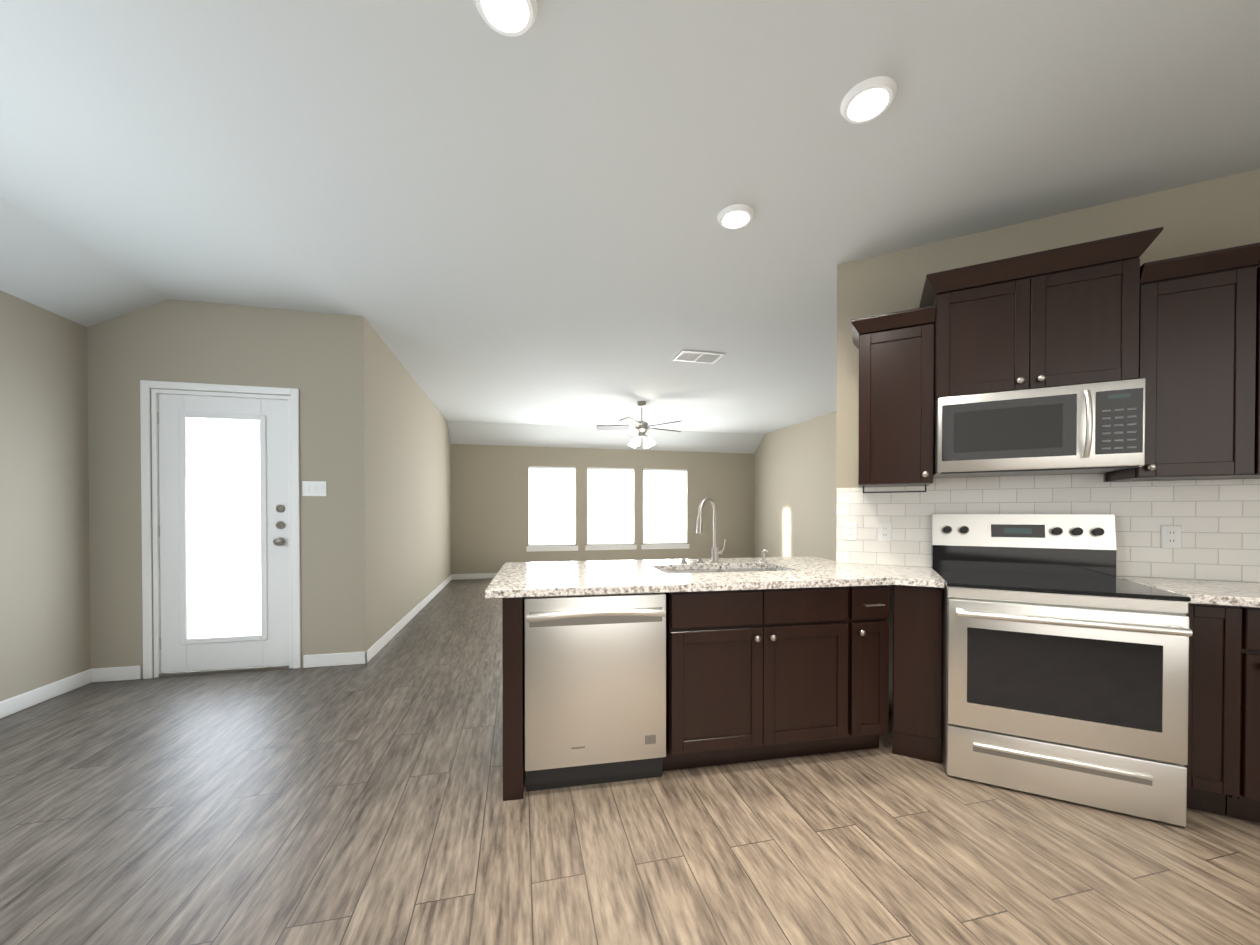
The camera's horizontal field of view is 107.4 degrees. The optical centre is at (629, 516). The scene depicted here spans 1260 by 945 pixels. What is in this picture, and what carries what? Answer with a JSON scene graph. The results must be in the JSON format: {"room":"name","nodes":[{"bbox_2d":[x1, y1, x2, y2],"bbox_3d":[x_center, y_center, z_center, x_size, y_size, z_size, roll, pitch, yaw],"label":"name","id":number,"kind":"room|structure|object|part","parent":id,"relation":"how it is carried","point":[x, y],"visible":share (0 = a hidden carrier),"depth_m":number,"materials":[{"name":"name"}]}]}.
{"room":"kitchen","nodes":[
{"label":"kitchen","id":0,"kind":"room"},
{"bbox_2d":[0,290,90,701],"bbox_3d":[-3.171,-0.177,-0.135,0.120,2.840,7.410,0,1,-13],"label":"wall","id":1,"kind":"structure","parent":0,"point":[44,569],"depth_m":3.04,"materials":[{"name":"beige paint"}]},
{"bbox_2d":[0,669,91,718],"bbox_3d":[-3.090,1.193,-0.165,0.016,0.100,7.289,0,1,-13],"label":"baseboard","id":2,"kind":"structure","parent":1,"relation":"attached to","point":[15,704],"depth_m":3.03,"materials":[{"name":"white"}]},
{"bbox_2d":[87,299,369,678],"bbox_3d":[-3.072,-0.213,3.635,1.816,2.840,0.120,0,1,-13],"label":"wall","id":3,"kind":"structure","parent":0,"point":[319,360],"depth_m":3.59,"materials":[{"name":"beige paint"}]},
{"bbox_2d":[92,666,140,681],"bbox_3d":[-3.777,1.160,3.411,0.272,0.100,0.013,0,1,-13],"label":"baseboard","id":4,"kind":"structure","parent":3,"relation":"attached to","point":[126,672],"depth_m":3.40,"materials":[{"name":"white wood"}]},
{"bbox_2d":[140,380,300,678],"bbox_3d":[-3.133,0.098,3.591,1.029,2.220,0.180,0,1,-13],"label":"patio door","id":5,"kind":"structure","parent":3,"relation":"in","point":[226,537],"depth_m":3.58,"materials":[{"name":"white painted wood"},{"name":"glass"},{"name":"brushed nickel"}]},
{"bbox_2d":[302,481,326,495],"bbox_3d":[-2.523,-0.223,3.697,0.170,0.120,0.010,0,1,-13],"label":"switch plate","id":6,"kind":"object","parent":3,"relation":"attached to","point":[314,488],"visible":1,"depth_m":3.69,"materials":[{"name":"white plastic"}]},
{"bbox_2d":[303,651,363,667],"bbox_3d":[-2.395,1.156,3.739,0.429,0.100,0.013,0,1,-13],"label":"baseboard","id":7,"kind":"structure","parent":3,"relation":"attached to","point":[349,658],"depth_m":3.73,"materials":[{"name":"white wood"}]},
{"bbox_2d":[368,323,450,646],"bbox_3d":[-2.822,-0.237,6.254,0.120,2.840,4.860,0,1,-13],"label":"wall","id":8,"kind":"structure","parent":0,"point":[410,502],"depth_m":5.01,"materials":[{"name":"beige paint"}]},
{"bbox_2d":[364,574,451,663],"bbox_3d":[-2.723,1.134,6.144,0.014,0.100,4.844,0,1,-13],"label":"baseboard","id":9,"kind":"structure","parent":8,"relation":"attached to","point":[376,647],"depth_m":4.82,"materials":[{"name":"white wood"}]},
{"bbox_2d":[451,444,753,573],"bbox_3d":[-0.332,-0.265,9.281,6.124,2.840,0.120,0,1,-13],"label":"wall","id":10,"kind":"structure","parent":0,"point":[489,508],"depth_m":9.06,"materials":[{"name":"beige paint"}]},
{"bbox_2d":[452,573,496,579],"bbox_3d":[-0.316,1.105,9.227,6.122,0.100,0.016,0,1,-13],"label":"baseboard","id":11,"kind":"structure","parent":10,"relation":"attached to","point":[477,575],"depth_m":8.61,"materials":[{"name":"white wood"}]},
{"bbox_2d":[526,466,577,551],"bbox_3d":[-1.505,-0.151,8.970,0.990,1.638,0.125,0,1,-13],"label":"window","id":12,"kind":"structure","parent":10,"relation":"in","point":[552,507],"depth_m":8.96,"materials":[{"name":"white glass"}]},
{"bbox_2d":[585,467,636,550],"bbox_3d":[-0.381,-0.154,9.237,1.040,1.638,0.125,0,1,-13],"label":"window","id":13,"kind":"structure","parent":10,"relation":"in","point":[610,508],"depth_m":9.23,"materials":[{"name":"white glass"}]},
{"bbox_2d":[641,469,689,548],"bbox_3d":[0.723,-0.157,9.499,1.030,1.638,0.125,0,1,-13],"label":"window","id":14,"kind":"structure","parent":10,"relation":"in","point":[664,508],"depth_m":9.49,"materials":[{"name":"white glass"}]},
{"bbox_2d":[0,578,1259,944],"bbox_3d":[0.202,1.242,3.116,8.180,0.060,12.390,0,1,-13],"label":"floor","id":15,"kind":"structure","parent":0,"point":[360,804],"depth_m":1.75,"materials":[{"name":"brown wood"}]},
{"bbox_2d":[524,593,665,791],"bbox_3d":[-0.199,0.784,2.337,0.632,0.871,0.675,0,1,-11],"label":"dishwasher","id":16,"kind":"object","parent":15,"relation":"on","point":[595,689],"visible":0.98,"depth_m":2.05,"materials":[{"name":"silver metal"}]},
{"bbox_2d":[830,585,888,752],"bbox_3d":[1.094,0.778,2.714,0.292,0.876,0.820,0,1,-11],"label":"base cabinet","id":17,"kind":"object","parent":15,"relation":"on","point":[861,613],"depth_m":2.32,"materials":[{"name":"brown wood"}]},
{"bbox_2d":[485,556,943,597],"bbox_3d":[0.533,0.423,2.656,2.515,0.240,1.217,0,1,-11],"label":"countertop","id":18,"kind":"structure","parent":17,"relation":"on","point":[537,579],"depth_m":2.36,"materials":[{"name":"stone"}]},
{"bbox_2d":[680,559,687,563],"bbox_3d":[0.345,0.284,2.958,0.047,0.030,0.047,0,1,-22],"label":"cap","id":19,"kind":"object","parent":18,"relation":"on","point":[683,561],"depth_m":2.95,"materials":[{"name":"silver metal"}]},
{"bbox_2d":[696,497,725,562],"bbox_3d":[0.520,0.089,2.941,0.245,0.421,0.158,0,1,-11],"label":"faucet","id":20,"kind":"object","parent":18,"relation":"on","point":[715,552],"visible":1,"depth_m":2.98,"materials":[{"name":"silver metal"}]},
{"bbox_2d":[760,549,767,561],"bbox_3d":[0.894,0.258,3.069,0.040,0.081,0.081,0,1,-11],"label":"soap dispenser","id":21,"kind":"object","parent":18,"relation":"on","point":[763,557],"visible":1,"depth_m":3.08,"materials":[{"name":"silver metal"}]},
{"bbox_2d":[892,585,942,763],"bbox_3d":[1.563,0.779,2.554,0.213,0.877,0.555,0,1,28],"label":"base cabinet","id":22,"kind":"object","parent":15,"relation":"on","point":[917,674],"visible":0.9,"depth_m":2.31,"materials":[{"name":"brown wood"}]},
{"bbox_2d":[931,514,1192,826],"bbox_3d":[1.965,0.605,2.241,0.787,1.230,0.748,0,1,28],"label":"range","id":23,"kind":"object","parent":15,"relation":"on","point":[1065,663],"visible":0.96,"depth_m":2.00,"materials":[{"name":"silver metal"}]},
{"bbox_2d":[1185,603,1241,815],"bbox_3d":[2.442,0.783,2.098,0.183,0.877,0.563,0,1,28],"label":"base cabinet","id":24,"kind":"object","parent":15,"relation":"on","point":[1214,710],"visible":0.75,"depth_m":1.85,"materials":[{"name":"brown wood"}]},
{"bbox_2d":[1225,606,1259,822],"bbox_3d":[2.838,0.785,1.872,0.721,0.877,0.596,0,1,28],"label":"base cabinet","id":25,"kind":"object","parent":15,"relation":"on","point":[1245,805],"visible":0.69,"depth_m":1.80,"materials":[{"name":"brown wood"}]},
{"bbox_2d":[1116,576,1259,607],"bbox_3d":[3.154,0.329,1.706,1.812,0.036,0.606,0,1,28],"label":"countertop","id":26,"kind":"structure","parent":25,"relation":"on","point":[1229,593],"depth_m":1.96,"materials":[{"name":"stone"}]},
{"bbox_2d":[0,0,1259,453],"bbox_3d":[0.094,-1.385,3.158,8.360,0.647,12.570,0,1,-13],"label":"ceiling","id":27,"kind":"structure","parent":0,"point":[478,222],"depth_m":2.11,"materials":[{"name":"grey paint"}]},
{"bbox_2d":[474,0,536,36],"bbox_3d":[-0.390,-1.600,1.448,0.196,0.022,0.196,0,1,-13],"label":"recessed light","id":28,"kind":"object","parent":27,"relation":"in","point":[511,18],"visible":1,"depth_m":1.47,"materials":[{"name":"white plastic"}]},
{"bbox_2d":[596,401,681,447],"bbox_3d":[0.161,-1.335,6.769,1.299,0.653,1.236,0,1,-13],"label":"ceiling fan","id":29,"kind":"object","parent":27,"relation":"hanging from","point":[640,428],"visible":1,"depth_m":6.68,"materials":[{"name":"silver metal"}]},
{"bbox_2d":[673,350,725,363],"bbox_3d":[0.703,-1.637,4.744,0.460,0.011,0.300,0,1,-13],"label":"ceiling vent","id":30,"kind":"object","parent":27,"relation":"in","point":[698,356],"visible":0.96,"depth_m":4.72,"materials":[{"name":"white plastic"}]},
{"bbox_2d":[717,204,753,228],"bbox_3d":[0.570,-1.610,2.493,0.196,0.022,0.196,0,1,-13],"label":"recessed light","id":31,"kind":"object","parent":27,"relation":"in","point":[735,216],"visible":0.98,"depth_m":2.46,"materials":[{"name":"white plastic"}]},
{"bbox_2d":[840,76,896,123],"bbox_3d":[0.921,-1.603,1.791,0.196,0.022,0.196,0,1,-13],"label":"recessed light","id":32,"kind":"object","parent":27,"relation":"in","point":[869,99],"visible":0.96,"depth_m":1.77,"materials":[{"name":"white plastic"}]},
{"bbox_2d":[754,411,836,560],"bbox_3d":[4.109,-0.217,4.092,0.120,2.840,12.270,0,1,-13],"label":"wall","id":33,"kind":"structure","parent":0,"point":[794,490],"depth_m":8.37,"materials":[{"name":"beige paint"}]},
{"bbox_2d":[836,169,1259,712],"bbox_3d":[3.632,-0.196,1.865,5.117,2.840,0.120,0,1,28],"label":"wall","id":34,"kind":"structure","parent":0,"point":[1211,215],"depth_m":2.55,"materials":[{"name":"beige paint"}]},
{"bbox_2d":[851,305,935,492],"bbox_3d":[1.515,-0.627,2.693,0.405,0.977,0.366,0,1,28],"label":"upper cabinet","id":35,"kind":"object","parent":34,"relation":"attached to","point":[896,398],"depth_m":2.56,"materials":[{"name":"brown wood"}]},
{"bbox_3d":[1.528,-0.161,2.679,0.320,0.044,0.010,0,1,28],"label":"undermount rail","id":36,"kind":"part","parent":35,"relation":"part of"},
{"bbox_2d":[919,227,1162,403],"bbox_3d":[2.033,-0.947,2.400,0.874,0.642,0.399,0,1,28],"label":"upper cabinet","id":37,"kind":"object","parent":34,"relation":"attached to","point":[1065,315],"visible":0.96,"depth_m":2.25,"materials":[{"name":"brown wood"}]},
{"bbox_2d":[933,378,1145,477],"bbox_3d":[2.014,-0.419,2.372,0.765,0.394,0.475,0,1,28],"label":"microwave","id":38,"kind":"object","parent":37,"relation":"attached to","point":[1090,428],"visible":1,"depth_m":2.20,"materials":[{"name":"silver metal"}]},
{"bbox_2d":[836,473,1259,581],"bbox_3d":[2.717,0.041,2.273,3.115,0.528,0.008,0,1,28],"label":"tile backsplash","id":39,"kind":"structure","parent":34,"relation":"attached to","point":[1218,521],"depth_m":2.38,"materials":[{"name":"white tile"}]},
{"bbox_2d":[845,522,856,540],"bbox_3d":[1.408,0.094,2.948,0.072,0.116,0.010,0,1,28],"label":"outlet","id":40,"kind":"object","parent":39,"relation":"attached to","point":[850,530],"visible":1,"depth_m":2.94,"materials":[{"name":"white plastic"}]},
{"bbox_2d":[878,522,891,540],"bbox_3d":[1.576,0.095,2.859,0.072,0.116,0.010,0,1,28],"label":"outlet","id":41,"kind":"object","parent":39,"relation":"attached to","point":[884,531],"visible":1,"depth_m":2.86,"materials":[{"name":"white plastic"}]},
{"bbox_2d":[1161,525,1181,548],"bbox_3d":[2.675,0.100,2.284,0.072,0.116,0.010,0,1,28],"label":"outlet","id":42,"kind":"object","parent":39,"relation":"attached to","point":[1171,536],"visible":1,"depth_m":2.28,"materials":[{"name":"white plastic"}]},
{"bbox_2d":[1106,242,1259,481],"bbox_3d":[2.545,-0.657,2.153,0.358,0.957,0.366,0,1,28],"label":"upper cabinet","id":43,"kind":"object","parent":34,"relation":"attached to","point":[1197,343],"visible":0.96,"depth_m":2.03,"materials":[{"name":"brown wood"}]},
{"bbox_2d":[1217,261,1259,478],"bbox_3d":[2.958,-0.655,1.937,0.567,0.957,0.366,0,1,28],"label":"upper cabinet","id":44,"kind":"object","parent":34,"relation":"attached to","point":[1256,474],"visible":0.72,"depth_m":1.95,"materials":[{"name":"brown wood"}]}
]}

